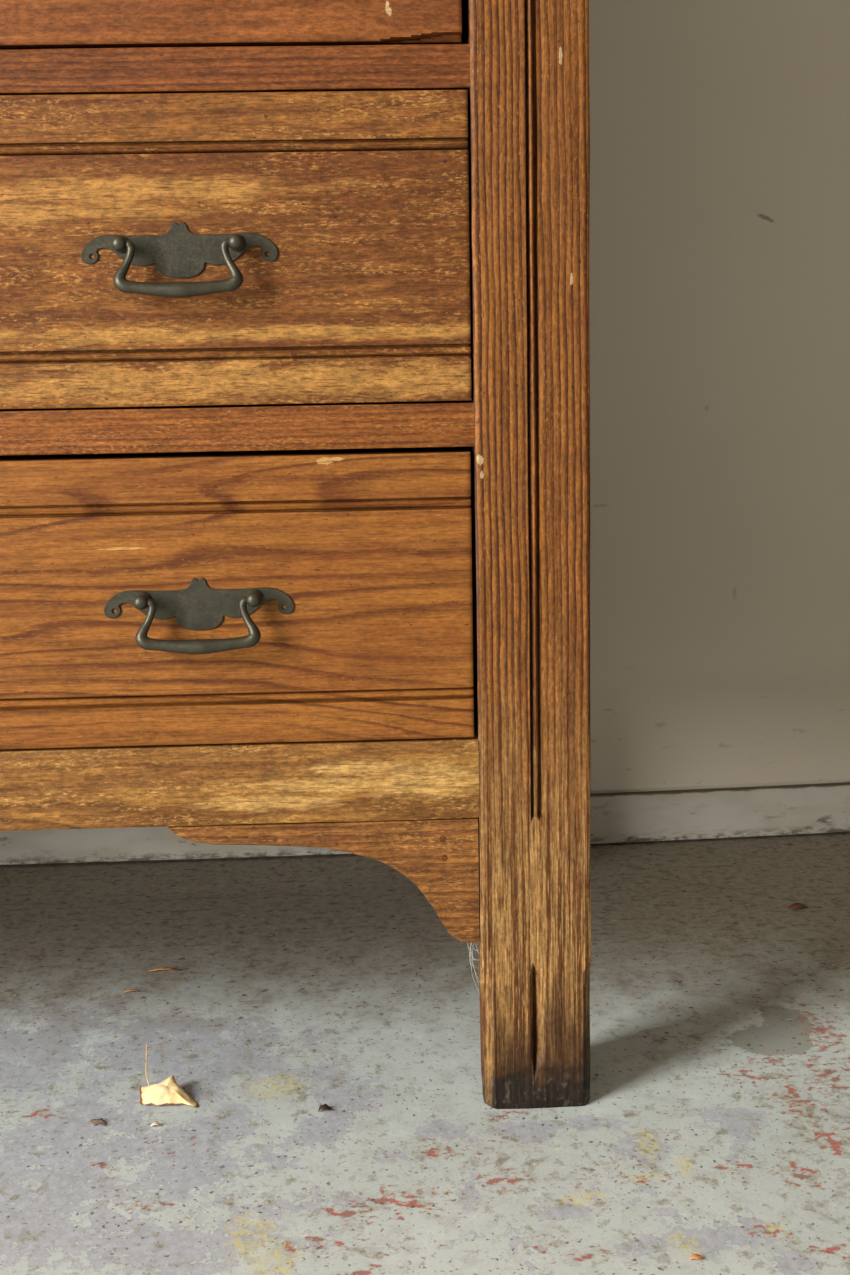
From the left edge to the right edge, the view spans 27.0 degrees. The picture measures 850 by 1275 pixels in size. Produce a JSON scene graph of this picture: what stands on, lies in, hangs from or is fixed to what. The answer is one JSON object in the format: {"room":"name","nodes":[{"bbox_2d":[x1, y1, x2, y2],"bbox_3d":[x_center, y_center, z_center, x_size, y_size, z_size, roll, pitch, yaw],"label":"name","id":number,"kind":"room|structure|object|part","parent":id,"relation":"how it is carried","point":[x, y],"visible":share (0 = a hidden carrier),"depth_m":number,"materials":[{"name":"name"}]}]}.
{"room":"workshop","nodes":[
{"label":"workshop","id":0,"kind":"room"},
{"bbox_2d":[0,832,849,1274],"bbox_3d":[0.110,0.594,-0.584,8.000,0.001,5.500,-1,10,-2],"label":"floor","id":1,"kind":"structure","parent":0,"point":[714,1125],"depth_m":1.19,"materials":[{"name":"paint"}]},
{"bbox_2d":[87,1118,105,1125],"bbox_3d":[-0.210,0.310,1.131,0.011,0.002,0.010,-5,10,-20],"label":"flake","id":2,"kind":"object","parent":1,"relation":"on","point":[100,1121],"visible":1,"depth_m":1.13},
{"bbox_2d":[151,1121,161,1125],"bbox_3d":[-0.171,0.310,1.125,0.006,0.002,0.005,6,12,34],"label":"flake","id":3,"kind":"object","parent":1,"relation":"on","point":[155,1122],"visible":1,"depth_m":1.12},
{"bbox_2d":[148,967,180,970],"bbox_3d":[-0.207,0.263,1.403,0.026,0.003,0.006,-1,10,1],"label":"cheese shaving","id":4,"kind":"object","parent":1,"relation":"on","point":[159,968],"visible":1,"depth_m":1.40,"materials":[{"name":"beige food"}]},
{"bbox_2d":[140,1044,197,1106],"bbox_3d":[-0.169,0.288,1.164,0.040,0.032,0.033,-1,10,-2],"label":"fallen leaf","id":5,"kind":"object","parent":1,"relation":"on","point":[166,1092],"visible":1,"depth_m":1.16,"materials":[{"name":"beige plant"}]},
{"bbox_3d":[-0.184,0.284,1.174,0.003,0.028,0.007,-4,10,-17],"label":"stem","id":6,"kind":"part","parent":5,"relation":"part of","materials":[{"name":"beige plant"}]},
{"bbox_3d":[-0.169,0.299,1.161,0.034,0.011,0.037,-5,10,-24],"label":"blade","id":7,"kind":"part","parent":5,"relation":"part of","materials":[{"name":"yellow plant"}]},
{"bbox_2d":[0,0,590,1108],"bbox_3d":[-0.443,-0.350,1.259,1.100,1.270,0.531,-1,10,-2],"label":"dresser","id":8,"kind":"object","parent":1,"relation":"on","point":[294,308],"visible":1,"depth_m":1.07,"materials":[{"name":"brown wood"}]},
{"bbox_3d":[-0.178,-0.230,1.034,0.010,0.010,0.016,-1,10,-2],"label":"handle post","id":9,"kind":"part","parent":8,"relation":"part of","materials":[{"name":"brown metal"}]},
{"bbox_3d":[-0.171,-0.022,1.069,0.010,0.010,0.016,-1,10,-2],"label":"handle post","id":10,"kind":"part","parent":8,"relation":"part of","materials":[{"name":"brown metal"}]},
{"bbox_3d":[-0.145,-0.228,1.044,0.116,0.032,0.002,-1,10,-2],"label":"handle plate","id":11,"kind":"part","parent":8,"relation":"part of","materials":[{"name":"grey metal"}]},
{"bbox_3d":[-0.138,-0.020,1.080,0.116,0.032,0.002,-1,10,-2],"label":"handle plate","id":12,"kind":"part","parent":8,"relation":"part of","materials":[{"name":"brown metal"}]},
{"bbox_3d":[-0.446,-0.083,1.497,0.886,0.143,0.010,-1,10,-2],"label":"drawer","id":13,"kind":"part","parent":8,"relation":"part of","materials":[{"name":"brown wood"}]},
{"bbox_3d":[-0.436,-0.431,1.009,0.913,0.186,0.017,-1,10,-2],"label":"drawer","id":14,"kind":"part","parent":8,"relation":"part of","materials":[{"name":"brown wood"}]},
{"bbox_3d":[-0.434,-0.327,1.038,0.920,0.025,0.044,-1,10,-2],"label":"rail","id":15,"kind":"part","parent":8,"relation":"part of","materials":[{"name":"red wood"}]},
{"bbox_3d":[-0.431,-0.223,1.043,0.915,0.181,0.020,-1,10,-2],"label":"drawer","id":16,"kind":"part","parent":8,"relation":"part of","materials":[{"name":"brown wood"}]},
{"bbox_3d":[-0.428,-0.016,1.078,0.914,0.177,0.020,-1,10,-2],"label":"drawer","id":17,"kind":"part","parent":8,"relation":"part of","materials":[{"name":"orange wood"}]},
{"bbox_3d":[-0.111,-0.232,1.037,0.010,0.010,0.016,-1,10,-2],"label":"handle post","id":18,"kind":"part","parent":8,"relation":"part of","materials":[{"name":"brown metal"}]},
{"bbox_3d":[-0.430,-0.121,1.073,0.920,0.027,0.044,-1,10,-2],"label":"rail","id":19,"kind":"part","parent":8,"relation":"part of","materials":[{"name":"orange wood"}]},
{"bbox_3d":[-0.427,0.096,1.109,0.920,0.050,0.044,-1,10,-2],"label":"rail","id":20,"kind":"part","parent":8,"relation":"part of","materials":[{"name":"brown wood"}]},
{"bbox_3d":[-0.104,-0.023,1.072,0.010,0.010,0.016,-1,10,-2],"label":"handle post","id":21,"kind":"part","parent":8,"relation":"part of","materials":[{"name":"brown metal"}]},
{"bbox_3d":[-0.454,-0.460,1.487,1.020,1.070,0.012,-1,10,-2],"label":"panel","id":22,"kind":"part","parent":8,"relation":"part of","materials":[{"name":"brown wood"}]},
{"bbox_3d":[0.010,-0.059,1.312,0.012,0.161,0.421,-1,10,-2],"label":"drawer","id":23,"kind":"part","parent":8,"relation":"part of","materials":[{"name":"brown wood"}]},
{"bbox_3d":[0.047,-0.389,1.510,0.060,1.245,0.045,-1,10,-2],"label":"leg","id":24,"kind":"part","parent":8,"relation":"part of","materials":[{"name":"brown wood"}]},
{"bbox_3d":[0.049,-0.438,1.288,0.026,1.075,0.386,-1,10,-2],"label":"panel","id":25,"kind":"part","parent":8,"relation":"part of","materials":[{"name":"brown wood"}]},
{"bbox_2d":[467,943,479,993],"bbox_3d":[0.031,0.210,1.136,0.008,0.037,0.015,-1,10,-2],"label":"cobweb","id":26,"kind":"object","parent":8,"relation":"attached to","point":[471,943],"visible":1,"depth_m":1.14},
{"bbox_3d":[0.061,-0.311,1.050,0.071,1.245,0.025,-1,10,-2],"label":"leg","id":27,"kind":"part","parent":8,"relation":"part of","materials":[{"name":"brown wood"}]},
{"bbox_2d":[318,1104,331,1111],"bbox_3d":[-0.065,0.304,1.144,0.009,0.003,0.008,-2,10,-8],"label":"husk","id":28,"kind":"object","parent":1,"relation":"on","point":[324,1106],"visible":1,"depth_m":1.14,"materials":[{"name":"brown plant"}]},
{"bbox_2d":[690,1254,703,1259],"bbox_3d":[0.146,0.334,0.952,0.007,0.002,0.004,2,10,17],"label":"flake","id":29,"kind":"object","parent":1,"relation":"on","point":[694,1256],"visible":1,"depth_m":0.95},
{"bbox_2d":[788,903,807,908],"bbox_3d":[0.323,0.233,1.532,0.015,0.003,0.012,-9,13,-41],"label":"chip","id":30,"kind":"object","parent":1,"relation":"on","point":[794,905],"visible":1,"depth_m":1.53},
{"bbox_2d":[589,0,849,793],"bbox_3d":[-0.011,-1.043,1.622,6.009,2.500,0.223,-2,10,-4],"label":"wall","id":31,"kind":"structure","parent":0,"point":[719,235],"depth_m":1.67,"materials":[{"name":"beige paint"}]},
{"bbox_2d":[0,782,849,864],"bbox_3d":[0.012,0.173,1.769,6.005,0.048,0.115,-2,10,-4],"label":"baseboard","id":32,"kind":"structure","parent":31,"relation":"attached to","point":[644,816],"depth_m":1.73,"materials":[{"name":"white paint"}]}
]}

